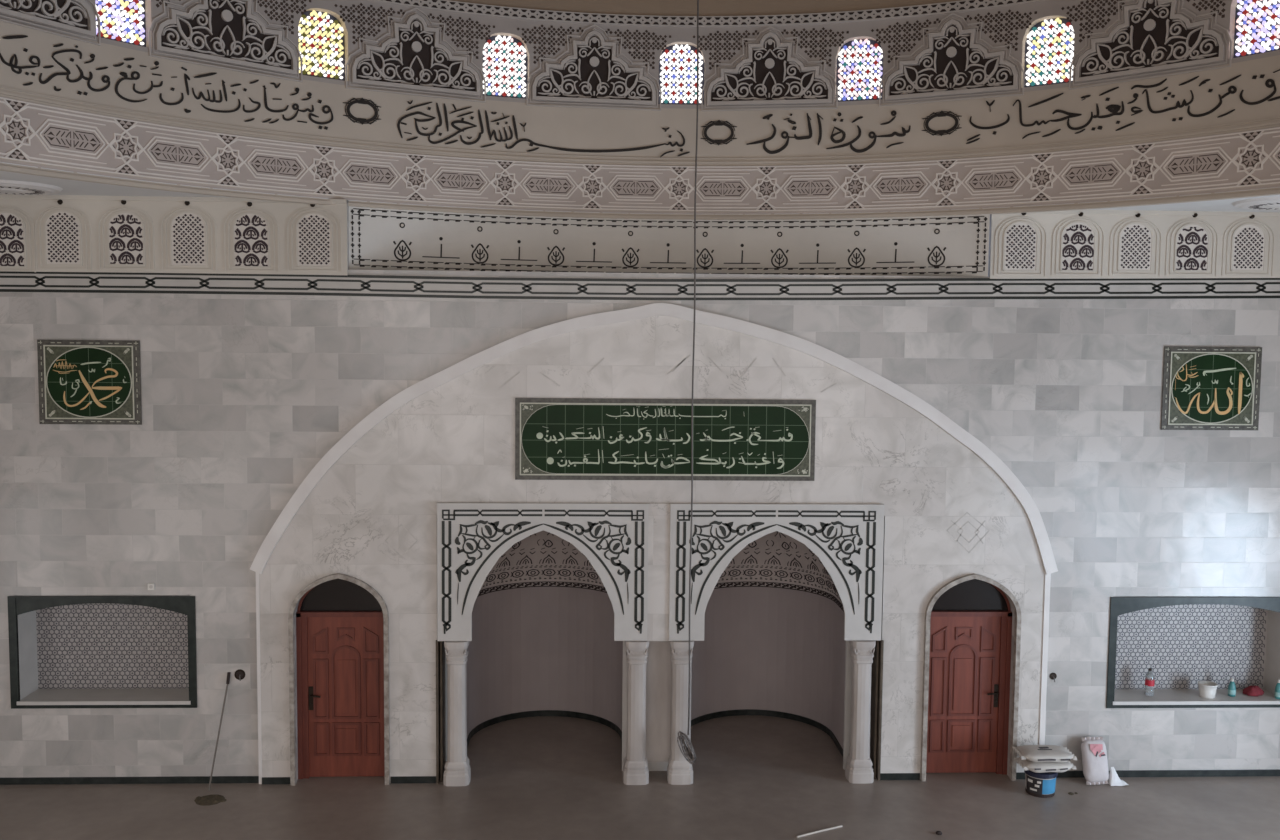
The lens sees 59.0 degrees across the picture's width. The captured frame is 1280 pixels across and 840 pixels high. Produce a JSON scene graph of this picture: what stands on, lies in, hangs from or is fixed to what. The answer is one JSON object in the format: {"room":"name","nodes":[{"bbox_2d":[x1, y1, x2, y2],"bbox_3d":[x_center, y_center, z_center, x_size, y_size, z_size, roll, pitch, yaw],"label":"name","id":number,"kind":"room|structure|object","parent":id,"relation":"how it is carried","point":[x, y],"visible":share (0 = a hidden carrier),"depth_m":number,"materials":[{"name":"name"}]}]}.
{"room":"mosque prayer hall","nodes":[
{"label":"mosque prayer hall","id":0,"kind":"room"},
{"bbox_2d":[0,200,1279,779],"bbox_3d":[0.259,0.953,14.292,19.600,7.240,0.340,0,4,-2],"label":"wall","id":1,"kind":"structure","parent":0,"point":[242,396],"depth_m":14.06,"materials":[{"name":"grey stone"}]},
{"bbox_2d":[0,206,35,271],"bbox_3d":[-7.578,-2.164,13.542,0.654,0.780,0.014,0,4,-2],"label":"lattice panel","id":2,"kind":"object","parent":1,"relation":"attached to","point":[13,254],"visible":1,"depth_m":13.54,"materials":[{"name":"beige paint"}]},
{"bbox_2d":[35,205,91,269],"bbox_3d":[-6.920,-2.187,13.567,0.654,0.770,0.014,0,4,-2],"label":"lattice panel","id":3,"kind":"object","parent":1,"relation":"attached to","point":[62,228],"visible":1,"depth_m":13.57,"materials":[{"name":"beige paint"}]},
{"bbox_2d":[37,340,141,424],"bbox_3d":[-6.677,-0.457,13.720,1.216,1.024,0.032,0,4,-2],"label":"plaque","id":4,"kind":"object","parent":1,"relation":"attached to","point":[80,381],"visible":1,"depth_m":13.71,"materials":[{"name":"tile"}]},
{"bbox_2d":[7,594,196,708],"bbox_3d":[-6.642,2.841,14.222,2.262,1.426,0.540,0,4,-2],"label":"wall niche","id":5,"kind":"object","parent":1,"relation":"attached to","point":[77,651],"visible":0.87,"depth_m":14.43,"materials":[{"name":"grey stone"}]},
{"bbox_2d":[98,206,154,269],"bbox_3d":[-6.177,-2.185,13.597,0.654,0.759,0.014,0,4,-2],"label":"lattice panel","id":6,"kind":"object","parent":1,"relation":"attached to","point":[125,229],"visible":1,"depth_m":13.59,"materials":[{"name":"beige paint"}]},
{"bbox_2d":[148,583,154,589],"bbox_3d":[-6.023,2.054,13.938,0.080,0.080,0.024,0,4,-2],"label":"junction box","id":7,"kind":"object","parent":1,"relation":"attached to","point":[151,586],"visible":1,"depth_m":13.93,"materials":[{"name":"white plastic"}]},
{"bbox_2d":[0,199,347,274],"bbox_3d":[-6.523,-2.227,13.602,5.950,0.911,0.030,0,4,-2],"label":"trim","id":8,"kind":"structure","parent":1,"relation":"attached to","point":[93,209],"depth_m":13.63,"materials":[{"name":"beige paint"}]},
{"bbox_2d":[161,206,216,270],"bbox_3d":[-5.437,-2.184,13.627,0.654,0.772,0.014,0,4,-2],"label":"lattice panel","id":9,"kind":"object","parent":1,"relation":"attached to","point":[188,229],"visible":1,"depth_m":13.63,"materials":[{"name":"beige paint"}]},
{"bbox_2d":[234,669,244,680],"bbox_3d":[-4.975,3.170,14.053,0.135,0.137,0.046,0,4,-2],"label":"wall socket","id":10,"kind":"object","parent":1,"relation":"attached to","point":[239,674],"visible":1,"depth_m":14.07,"materials":[{"name":"paint"}]},
{"bbox_2d":[223,207,278,271],"bbox_3d":[-4.694,-2.177,13.657,0.654,0.774,0.014,0,4,-2],"label":"lattice panel","id":11,"kind":"object","parent":1,"relation":"attached to","point":[250,230],"visible":1,"depth_m":13.66,"materials":[{"name":"beige paint"}]},
{"bbox_2d":[287,207,341,271],"bbox_3d":[-3.941,-2.182,13.687,0.654,0.775,0.014,0,4,-2],"label":"lattice panel","id":12,"kind":"object","parent":1,"relation":"attached to","point":[314,230],"visible":1,"depth_m":13.69,"materials":[{"name":"beige paint"}]},
{"bbox_2d":[288,573,389,785],"bbox_3d":[-3.741,3.211,14.238,1.219,2.670,0.435,0,4,-2],"label":"door","id":13,"kind":"structure","parent":1,"relation":"in","point":[342,622],"depth_m":14.26,"materials":[{"name":"brown wood"}]},
{"bbox_2d":[0,271,1279,300],"bbox_3d":[0.385,-1.673,13.926,18.996,0.410,0.020,0,4,-2],"label":"trim","id":14,"kind":"structure","parent":1,"relation":"attached to","point":[3,281],"depth_m":13.90,"materials":[{"name":"stone"}]},
{"bbox_2d":[0,769,1279,784],"bbox_3d":[0.234,4.535,14.361,19.600,0.085,0.080,0,4,-2],"label":"baseboard","id":15,"kind":"structure","parent":1,"relation":"attached to","point":[1259,772],"depth_m":14.15,"materials":[{"name":"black stone"}]},
{"bbox_2d":[0,194,1279,216],"bbox_3d":[0.300,-2.618,13.836,19.600,0.050,0.055,0,4,-2],"label":"trim","id":16,"kind":"structure","parent":1,"relation":"attached to","point":[2,196],"depth_m":13.61,"materials":[{"name":"beige paint"}]},
{"bbox_2d":[259,315,1044,782],"bbox_3d":[0.244,1.606,14.146,9.955,5.958,0.045,0,4,-2],"label":"arched wall","id":17,"kind":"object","parent":1,"relation":"attached to","point":[453,442],"visible":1,"depth_m":14.05,"materials":[{"name":"stone"}]},
{"bbox_2d":[437,503,648,640],"bbox_3d":[-1.205,1.891,14.053,2.605,1.727,0.055,0,4,-2],"label":"arch surround","id":18,"kind":"object","parent":17,"relation":"attached to","point":[471,537],"visible":1,"depth_m":14.01,"materials":[{"name":"stone"}]},
{"bbox_2d":[466,587,622,737],"bbox_3d":[-1.303,3.494,15.633,2.140,1.950,2.170,0,4,-2],"label":"wall niche","id":19,"kind":"object","parent":17,"relation":"in","point":[530,648],"visible":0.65,"depth_m":16.55,"materials":[{"name":"paint"}]},
{"bbox_2d":[480,530,605,593],"bbox_3d":[-1.287,1.788,15.510,2.140,1.470,2.170,0,4,-2],"label":"vault","id":20,"kind":"object","parent":19,"relation":"on","point":[530,542],"visible":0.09,"depth_m":16.43,"materials":[{"name":"paint"}]},
{"bbox_2d":[467,710,621,747],"bbox_3d":[-1.311,4.424,15.700,2.140,0.085,2.170,0,4,-2],"label":"baseboard","id":21,"kind":"structure","parent":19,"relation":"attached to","point":[580,715],"depth_m":16.58,"materials":[{"name":"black stone"}]},
{"bbox_2d":[256,572,1050,783],"bbox_3d":[0.221,3.221,14.255,9.950,2.722,0.060,0,4,-2],"label":"trim","id":22,"kind":"structure","parent":17,"relation":"attached to","point":[1047,577],"depth_m":14.35,"materials":[{"name":"white stone"}]},
{"bbox_2d":[250,303,1057,574],"bbox_3d":[0.259,0.243,14.027,10.094,3.373,0.085,0,4,-2],"label":"trim","id":23,"kind":"structure","parent":17,"relation":"attached to","point":[284,519],"depth_m":13.88,"materials":[{"name":"white stone"}]},
{"bbox_2d":[515,398,815,480],"bbox_3d":[0.322,0.244,14.008,3.722,1.012,0.032,0,4,-2],"label":"plaque","id":24,"kind":"object","parent":17,"relation":"attached to","point":[556,438],"visible":1,"depth_m":14.00,"materials":[{"name":"tile"}]},
{"bbox_2d":[385,355,989,556],"bbox_3d":[0.642,0.459,14.055,7.575,2.538,0.004,0,4,-2],"label":"trim","id":25,"kind":"structure","parent":17,"relation":"attached to","point":[684,359],"depth_m":14.02,"materials":[{"name":"stone"}]},
{"bbox_2d":[691,587,845,747],"bbox_3d":[1.660,3.513,15.754,2.140,1.950,2.170,0,4,-2],"label":"wall niche","id":26,"kind":"object","parent":17,"relation":"in","point":[762,648],"visible":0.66,"depth_m":16.68,"materials":[{"name":"paint"}]},
{"bbox_2d":[691,709,842,756],"bbox_3d":[1.651,4.443,15.821,2.140,0.085,2.170,0,4,-2],"label":"baseboard","id":27,"kind":"structure","parent":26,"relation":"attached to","point":[713,715],"depth_m":16.70,"materials":[{"name":"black stone"}]},
{"bbox_2d":[715,531,841,605],"bbox_3d":[1.675,1.807,15.630,2.140,1.470,2.170,0,4,-2],"label":"vault","id":28,"kind":"object","parent":26,"relation":"on","point":[761,557],"visible":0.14,"depth_m":16.52,"materials":[{"name":"paint"}]},
{"bbox_2d":[714,531,843,611],"bbox_3d":[1.675,2.075,15.591,2.132,0.955,2.279,0,4,-2],"label":"trim","id":29,"kind":"structure","parent":28,"relation":"attached to","point":[833,598],"depth_m":16.56,"materials":[{"name":"paint"}]},
{"bbox_2d":[669,503,884,640],"bbox_3d":[1.709,1.909,14.172,2.681,1.727,0.055,0,4,-2],"label":"arch surround","id":30,"kind":"object","parent":17,"relation":"attached to","point":[848,539],"visible":1,"depth_m":14.13,"materials":[{"name":"stone"}]},
{"bbox_2d":[436,640,883,783],"bbox_3d":[0.254,3.658,14.431,5.624,1.826,0.375,0,4,-2],"label":"trim","id":31,"kind":"structure","parent":1,"relation":"attached to","point":[877,665],"depth_m":14.37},
{"bbox_2d":[920,574,1020,780],"bbox_3d":[4.202,3.261,14.561,1.219,2.670,0.435,0,4,-2],"label":"door","id":32,"kind":"structure","parent":1,"relation":"in","point":[968,629],"depth_m":14.58,"materials":[{"name":"brown wood"}]},
{"bbox_2d":[994,216,1046,275],"bbox_3d":[4.724,-2.157,14.038,0.654,0.730,0.014,0,4,-2],"label":"lattice panel","id":33,"kind":"object","parent":1,"relation":"attached to","point":[1020,238],"visible":1,"depth_m":14.04,"materials":[{"name":"beige paint"}]},
{"bbox_2d":[1050,673,1056,681],"bbox_3d":[5.292,3.295,14.476,0.093,0.116,0.046,0,4,-2],"label":"wall socket","id":34,"kind":"object","parent":1,"relation":"attached to","point":[1053,676],"visible":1,"depth_m":14.49,"materials":[{"name":"plastic"}]},
{"bbox_2d":[1051,216,1104,275],"bbox_3d":[5.449,-2.161,14.067,0.654,0.731,0.014,0,4,-2],"label":"lattice panel","id":35,"kind":"object","parent":1,"relation":"attached to","point":[1078,238],"visible":1,"depth_m":14.07,"materials":[{"name":"beige paint"}]},
{"bbox_2d":[989,213,1279,278],"bbox_3d":[7.220,-2.167,14.160,5.740,0.858,0.030,0,4,-2],"label":"trim","id":36,"kind":"structure","parent":1,"relation":"attached to","point":[1049,221],"depth_m":14.10,"materials":[{"name":"beige paint"}]},
{"bbox_2d":[1109,218,1161,275],"bbox_3d":[6.177,-2.160,14.096,0.654,0.720,0.014,0,4,-2],"label":"lattice panel","id":37,"kind":"object","parent":1,"relation":"attached to","point":[1135,239],"visible":1,"depth_m":14.09,"materials":[{"name":"beige paint"}]},
{"bbox_2d":[1165,218,1217,275],"bbox_3d":[6.896,-2.158,14.126,0.654,0.709,0.014,0,4,-2],"label":"lattice panel","id":38,"kind":"object","parent":1,"relation":"attached to","point":[1192,240],"visible":1,"depth_m":14.12,"materials":[{"name":"beige paint"}]},
{"bbox_2d":[1106,595,1279,707],"bbox_3d":[7.222,2.962,14.789,2.462,1.465,0.540,0,4,-2],"label":"wall niche","id":39,"kind":"object","parent":1,"relation":"attached to","point":[1186,641],"visible":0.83,"depth_m":15.02,"materials":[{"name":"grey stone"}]},
{"bbox_2d":[1145,668,1154,695],"bbox_3d":[6.660,3.422,14.780,0.112,0.356,0.112,0,4,-2],"label":"water bottle","id":40,"kind":"object","parent":39,"relation":"on","point":[1149,678],"visible":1,"depth_m":14.74,"materials":[{"name":"clear plastic"}]},
{"bbox_2d":[1198,680,1217,698],"bbox_3d":[7.403,3.520,14.757,0.238,0.178,0.238,0,4,-2],"label":"plastic tub","id":41,"kind":"object","parent":39,"relation":"on","point":[1207,689],"visible":1,"depth_m":14.69,"materials":[{"name":"white plastic"}]},
{"bbox_2d":[1228,678,1235,696],"bbox_3d":[7.740,3.492,14.788,0.095,0.235,0.096,0,4,-2],"label":"bottle","id":42,"kind":"object","parent":39,"relation":"on","point":[1231,687],"visible":1,"depth_m":14.76,"materials":[{"name":"teal plastic"}]},
{"bbox_2d":[1243,685,1263,696],"bbox_3d":[8.061,3.542,14.841,0.277,0.118,0.181,0,4,-2],"label":"cloth bundle","id":43,"kind":"object","parent":39,"relation":"on","point":[1253,690],"visible":1,"depth_m":14.81,"materials":[{"name":"red fabric"}]},
{"bbox_2d":[1274,679,1279,698],"bbox_3d":[8.304,3.496,14.701,0.095,0.250,0.096,0,4,-2],"label":"bottle","id":44,"kind":"object","parent":39,"relation":"on","point":[1277,687],"visible":1,"depth_m":14.68,"materials":[{"name":"teal plastic"}]},
{"bbox_2d":[1161,346,1261,429],"bbox_3d":[7.220,-0.397,14.285,1.254,1.053,0.032,0,4,-2],"label":"plaque","id":45,"kind":"object","parent":1,"relation":"attached to","point":[1204,388],"visible":1,"depth_m":14.27,"materials":[{"name":"tile"}]},
{"bbox_2d":[1222,219,1274,275],"bbox_3d":[7.617,-2.162,14.154,0.654,0.710,0.014,0,4,-2],"label":"lattice panel","id":46,"kind":"object","parent":1,"relation":"attached to","point":[1248,243],"visible":1,"depth_m":14.15,"materials":[{"name":"beige paint"}]},
{"bbox_2d":[0,715,1279,839],"bbox_3d":[0.569,5.285,6.020,19.600,0.200,23.200,0,4,-2],"label":"floor","id":47,"kind":"structure","parent":0,"point":[756,777],"depth_m":13.68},
{"bbox_2d":[194,794,225,805],"bbox_3d":[-5.184,4.567,13.633,0.336,0.026,0.333,-2,5,-36],"label":"pile","id":48,"kind":"object","parent":47,"relation":"on","point":[207,800],"visible":1,"depth_m":13.59,"materials":[{"name":"paint"}]},
{"bbox_2d":[208,672,230,790],"bbox_3d":[-5.199,3.846,13.983,0.040,1.419,0.327,4,5,38],"label":"rod","id":49,"kind":"object","parent":47,"relation":"on","point":[228,673],"visible":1,"depth_m":13.98,"materials":[{"name":"grey metal"}]},
{"bbox_2d":[443,641,470,785],"bbox_3d":[-2.299,3.652,14.215,0.329,1.820,0.329,0,4,-2],"label":"column","id":50,"kind":"structure","parent":47,"relation":"on","point":[457,771],"depth_m":14.11,"materials":[{"name":"stone"}]},
{"bbox_2d":[623,641,648,784],"bbox_3d":[-0.045,3.666,14.307,0.329,1.820,0.329,0,4,-2],"label":"column","id":51,"kind":"structure","parent":47,"relation":"on","point":[635,768],"depth_m":14.20,"materials":[{"name":"stone"}]},
{"bbox_2d":[646,641,671,761],"bbox_3d":[0.205,3.564,14.545,0.673,1.656,0.130,0,4,-2],"label":"wall pier","id":52,"kind":"object","parent":47,"relation":"on","point":[659,664],"visible":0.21,"depth_m":14.48,"materials":[{"name":"stone"}]},
{"bbox_2d":[667,641,693,784],"bbox_3d":[0.518,3.670,14.330,0.329,1.820,0.329,0,4,-2],"label":"column","id":53,"kind":"structure","parent":47,"relation":"on","point":[679,770],"depth_m":14.22,"materials":[{"name":"stone"}]},
{"bbox_2d":[796,825,842,837],"bbox_3d":[2.049,4.688,12.892,0.635,0.023,0.024,-2,5,-28],"label":"wooden stick","id":54,"kind":"object","parent":47,"relation":"on","point":[839,826],"visible":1,"depth_m":12.88,"materials":[{"name":"white wood"}]},
{"bbox_2d":[845,640,875,783],"bbox_3d":[2.815,3.684,14.423,0.329,1.820,0.329,0,4,-2],"label":"column","id":55,"kind":"structure","parent":47,"relation":"on","point":[858,767],"depth_m":14.32,"materials":[{"name":"stone"}]},
{"bbox_2d":[1024,770,1057,797],"bbox_3d":[4.986,4.489,14.084,0.394,0.305,0.394,0,4,-2],"label":"paint bucket","id":56,"kind":"object","parent":47,"relation":"on","point":[1041,785],"visible":0.74,"depth_m":13.93,"materials":[{"name":"plastic"}]},
{"bbox_2d":[1014,757,1076,772],"bbox_3d":[5.029,4.268,14.046,0.670,0.134,0.420,0,4,-2],"label":"sack","id":57,"kind":"object","parent":56,"relation":"on","point":[1037,767],"visible":0.69,"depth_m":13.88,"materials":[{"name":"paper"}]},
{"bbox_2d":[1013,745,1076,762],"bbox_3d":[5.021,4.138,14.035,0.694,0.126,0.445,0,4,-2],"label":"sack","id":58,"kind":"object","parent":57,"relation":"on","point":[1034,753],"visible":1,"depth_m":13.92,"materials":[{"name":"plastic"}]},
{"bbox_2d":[1037,747,1069,760],"bbox_3d":[5.055,4.120,13.957,0.401,0.078,0.289,0,4,-2],"label":"print","id":59,"kind":"object","parent":58,"relation":"attached to","point":[1043,753],"depth_m":13.88},
{"bbox_2d":[1035,768,1067,770],"bbox_3d":[5.034,4.278,13.844,0.421,0.035,0.003,0,4,-4],"label":"print","id":60,"kind":"object","parent":57,"relation":"attached to","point":[1036,769],"depth_m":13.85},
{"bbox_2d":[1081,737,1108,784],"bbox_3d":[5.784,4.334,14.391,0.336,0.569,0.254,0,4,-2],"label":"sack","id":61,"kind":"object","parent":47,"relation":"on","point":[1093,749],"visible":1,"depth_m":14.32,"materials":[{"name":"paper"}]},
{"bbox_2d":[1090,744,1104,756],"bbox_3d":[5.797,4.189,14.333,0.190,0.161,0.052,0,4,-8],"label":"print","id":62,"kind":"object","parent":61,"relation":"attached to","point":[1096,750],"depth_m":14.33},
{"bbox_2d":[1108,767,1127,785],"bbox_3d":[6.071,4.517,14.374,0.240,0.219,0.140,0,4,-2],"label":"paper","id":63,"kind":"object","parent":47,"relation":"on","point":[1113,780],"visible":1,"depth_m":14.34,"materials":[{"name":"white paper"}]},
{"bbox_2d":[0,0,1279,219],"bbox_3d":[0.568,-3.411,7.231,15.657,2.630,15.657,0,4,-2],"label":"wall","id":64,"kind":"structure","parent":0,"point":[562,127],"depth_m":13.85,"materials":[{"name":"paint"}]},
{"bbox_2d":[0,0,100,45],"bbox_3d":[-6.055,-4.380,10.959,0.096,1.083,2.013,3,5,29],"label":"carved panel","id":65,"kind":"object","parent":64,"relation":"attached to","point":[69,15],"visible":1,"depth_m":11.36,"materials":[{"name":"paint"}]},
{"bbox_2d":[95,0,145,46],"bbox_3d":[-5.540,-4.401,12.008,0.030,0.807,0.612,4,5,38],"label":"window","id":66,"kind":"structure","parent":64,"relation":"in","point":[124,21],"depth_m":12.06,"materials":[{"name":"glass"}]},
{"bbox_2d":[0,35,332,129],"bbox_3d":[-5.021,-3.625,12.315,0.241,0.517,3.703,4,6,42],"label":"calligraphy inscription","id":67,"kind":"object","parent":64,"relation":"attached to","point":[156,63],"visible":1,"depth_m":12.11,"materials":[{"name":"black paint"}]},
{"bbox_2d":[148,0,310,81],"bbox_3d":[-4.641,-4.496,12.737,2.013,1.083,0.096,-3,6,-43],"label":"carved panel","id":68,"kind":"object","parent":64,"relation":"attached to","point":[218,30],"visible":1,"depth_m":12.78,"materials":[{"name":"paint"}]},
{"bbox_2d":[298,10,344,80],"bbox_3d":[-3.841,-4.500,13.589,0.612,0.807,0.030,-2,5,-34],"label":"window","id":69,"kind":"structure","parent":64,"relation":"in","point":[321,36],"depth_m":13.60,"materials":[{"name":"glass"}]},
{"bbox_2d":[343,98,380,124],"bbox_3d":[-3.385,-3.765,13.789,0.471,0.325,0.018,-2,5,-31],"label":"medallion","id":70,"kind":"object","parent":64,"relation":"attached to","point":[362,121],"visible":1,"depth_m":13.78,"materials":[{"name":"black paint"}]},
{"bbox_2d":[334,3,494,102],"bbox_3d":[-2.767,-4.572,14.025,2.014,1.083,0.088,-1,5,-26],"label":"carved panel","id":71,"kind":"object","parent":64,"relation":"attached to","point":[412,60],"visible":1,"depth_m":14.04,"materials":[{"name":"paint"}]},
{"bbox_2d":[483,35,527,98],"bbox_3d":[-1.750,-4.553,14.600,0.612,0.807,0.030,-1,4,-17],"label":"window","id":72,"kind":"structure","parent":64,"relation":"in","point":[505,58],"depth_m":14.60,"materials":[{"name":"glass"}]},
{"bbox_2d":[397,100,689,156],"bbox_3d":[-1.201,-3.725,14.561,3.771,0.557,0.250,0,4,-13],"label":"calligraphy inscription","id":73,"kind":"object","parent":64,"relation":"attached to","point":[532,143],"visible":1,"depth_m":14.43,"materials":[{"name":"black paint"}]},
{"bbox_2d":[517,24,670,110],"bbox_3d":[-0.594,-4.601,14.701,2.014,1.083,0.088,0,4,-9],"label":"carved panel","id":74,"kind":"object","parent":64,"relation":"attached to","point":[593,77],"visible":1,"depth_m":14.72,"materials":[{"name":"paint"}]},
{"bbox_2d":[0,96,1279,213],"bbox_3d":[0.439,-2.824,11.916,14.866,0.625,6.075,0,4,-2],"label":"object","id":75,"kind":"structure","parent":64,"relation":"attached to","point":[36,148],"depth_m":13.77,"materials":[{"name":"paint"}]},
{"bbox_2d":[0,97,1279,210],"bbox_3d":[0.853,-2.850,12.169,14.721,0.582,5.524,1,4,3],"label":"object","id":76,"kind":"structure","parent":64,"relation":"attached to","point":[6,103],"depth_m":13.63,"materials":[{"name":"paint"}]},
{"bbox_2d":[0,86,1279,219],"bbox_3d":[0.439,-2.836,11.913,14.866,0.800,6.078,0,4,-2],"label":"trim moulding","id":77,"kind":"structure","parent":64,"relation":"attached to","point":[2,167],"depth_m":13.68,"materials":[{"name":"paint"}]},
{"bbox_2d":[3,100,1279,209],"bbox_3d":[0.765,-2.858,12.264,14.613,0.559,5.345,1,4,2],"label":"trim","id":78,"kind":"structure","parent":64,"relation":"attached to","point":[8,101],"depth_m":13.62,"materials":[{"name":"paint"}]},
{"bbox_2d":[658,44,704,104],"bbox_3d":[0.546,-4.558,14.952,0.612,0.807,0.030,1,4,0],"label":"window","id":79,"kind":"structure","parent":64,"relation":"in","point":[677,62],"depth_m":14.95,"materials":[{"name":"glass"}]},
{"bbox_2d":[370,0,1044,26],"bbox_3d":[0.459,-4.988,11.757,14.866,0.130,6.078,0,4,-2],"label":"trim","id":80,"kind":"structure","parent":64,"relation":"attached to","point":[978,2],"depth_m":14.50,"materials":[{"name":"paint"}]},
{"bbox_2d":[701,120,736,145],"bbox_3d":[1.036,-3.777,14.867,0.478,0.334,0.018,1,4,4],"label":"medallion","id":81,"kind":"object","parent":64,"relation":"attached to","point":[718,123],"visible":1,"depth_m":14.86,"materials":[{"name":"black paint"}]},
{"bbox_2d":[693,26,848,110],"bbox_3d":[1.682,-4.580,14.705,2.013,1.083,0.095,1,4,9],"label":"carved panel","id":82,"kind":"object","parent":64,"relation":"attached to","point":[770,75],"visible":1,"depth_m":14.73,"materials":[{"name":"paint"}]},
{"bbox_2d":[747,110,909,153],"bbox_3d":[2.420,-3.714,14.620,2.092,0.531,0.086,2,4,14],"label":"calligraphy inscription","id":83,"kind":"object","parent":64,"relation":"attached to","point":[767,117],"visible":1,"depth_m":14.63,"materials":[{"name":"black paint"}]},
{"bbox_2d":[836,39,882,101],"bbox_3d":[2.844,-4.512,14.613,0.612,0.807,0.030,2,4,17],"label":"window","id":84,"kind":"structure","parent":64,"relation":"in","point":[859,70],"depth_m":14.61,"materials":[{"name":"glass"}]},
{"bbox_2d":[922,111,961,135],"bbox_3d":[3.780,-3.717,14.174,0.491,0.318,0.019,2,5,25],"label":"medallion","id":85,"kind":"object","parent":64,"relation":"attached to","point":[942,113],"visible":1,"depth_m":14.17,"materials":[{"name":"black paint"}]},
{"bbox_2d":[871,9,1036,106],"bbox_3d":[3.859,-4.512,14.046,2.014,1.083,0.088,3,5,25],"label":"carved panel","id":86,"kind":"object","parent":64,"relation":"attached to","point":[954,65],"visible":1,"depth_m":14.06,"materials":[{"name":"paint"}]},
{"bbox_2d":[1024,18,1074,87],"bbox_3d":[4.940,-4.420,13.613,0.612,0.807,0.030,3,5,34],"label":"window","id":87,"kind":"structure","parent":64,"relation":"in","point":[1049,44],"depth_m":13.62,"materials":[{"name":"glass"}]},
{"bbox_2d":[966,69,1279,143],"bbox_3d":[5.451,-3.599,12.993,3.495,0.518,0.216,4,5,40],"label":"calligraphy inscription","id":88,"kind":"object","parent":64,"relation":"attached to","point":[1112,108],"visible":1,"depth_m":12.96,"materials":[{"name":"black paint"}]},
{"bbox_2d":[1061,0,1231,89],"bbox_3d":[5.742,-4.402,12.774,2.014,1.083,0.088,4,6,43],"label":"carved panel","id":89,"kind":"object","parent":64,"relation":"attached to","point":[1152,40],"visible":1,"depth_m":12.81,"materials":[{"name":"paint"}]},
{"bbox_2d":[1233,0,1279,57],"bbox_3d":[6.646,-4.291,12.042,0.030,0.807,0.612,-3,5,-39],"label":"window","id":90,"kind":"structure","parent":64,"relation":"in","point":[1257,22],"depth_m":12.11,"materials":[{"name":"glass"}]},
{"bbox_2d":[0,162,1279,213],"bbox_3d":[0.676,-2.067,4.536,20.200,0.200,21.900,0,4,-2],"label":"ceiling","id":91,"kind":"structure","parent":0,"point":[70,187],"depth_m":13.25,"materials":[{"name":"paint"}]},
{"bbox_2d":[0,180,62,194],"bbox_3d":[-7.095,-2.594,12.699,1.097,0.070,1.097,0,4,-2],"label":"ceiling rose","id":92,"kind":"object","parent":91,"relation":"attached to","point":[11,187],"visible":1,"depth_m":12.58,"materials":[{"name":"white stone"}]},
{"bbox_2d":[1231,196,1279,209],"bbox_3d":[7.432,-2.484,13.034,1.097,0.070,1.097,0,4,-2],"label":"ceiling rose","id":93,"kind":"object","parent":91,"relation":"attached to","point":[1264,203],"visible":1,"depth_m":12.95,"materials":[{"name":"white paint"}]},
{"bbox_2d":[445,640,851,770],"bbox_3d":[0.254,2.657,14.576,5.794,3.800,0.060,0,4,-2],"label":"wall","id":94,"kind":"structure","parent":0,"point":[652,766],"depth_m":14.68,"materials":[{"name":"stone"}]},
{"bbox_2d":[477,533,606,596],"bbox_3d":[-1.287,2.057,15.470,2.132,0.955,2.279,0,4,-2],"label":"trim","id":95,"kind":"structure","parent":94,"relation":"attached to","point":[530,583],"depth_m":16.47,"materials":[{"name":"paint"}]},
{"bbox_2d":[647,503,669,640],"bbox_3d":[0.226,1.893,14.302,0.673,1.742,0.375,0,4,-2],"label":"wall","id":96,"kind":"structure","parent":0,"point":[658,513],"depth_m":14.11,"materials":[{"name":"stone"}]},
{"bbox_2d":[349,206,989,276],"bbox_3d":[0.361,-2.234,14.425,7.885,0.780,1.152,0,4,-2],"label":"wall","id":97,"kind":"structure","parent":0,"point":[378,234],"depth_m":14.68,"materials":[{"name":"paint"}]},
{"bbox_2d":[351,208,986,274],"bbox_3d":[0.361,-2.241,14.430,7.828,0.706,1.142,0,4,-2],"label":"trim","id":98,"kind":"structure","parent":97,"relation":"attached to","point":[704,267],"depth_m":14.67,"materials":[{"name":"black paint"}]},
{"bbox_2d":[401,224,938,235],"bbox_3d":[0.382,-2.434,14.582,6.758,0.040,0.772,0,4,-1],"label":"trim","id":99,"kind":"structure","parent":97,"relation":"attached to","point":[402,225],"depth_m":14.80,"materials":[{"name":"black paint"}]},
{"bbox_2d":[451,0,959,15],"bbox_3d":[0.605,-8.551,6.848,15.358,7.679,15.358,0,4,-2],"label":"ceiling","id":100,"kind":"structure","parent":0,"point":[622,7],"depth_m":14.68,"materials":[{"name":"paint"}]},
{"bbox_2d":[677,0,698,763],"bbox_3d":[0.642,-2.661,13.564,0.245,13.891,0.121,0,4,-2],"label":"hanging cable","id":101,"kind":"object","parent":100,"relation":"hanging from","point":[683,737],"visible":1,"depth_m":13.76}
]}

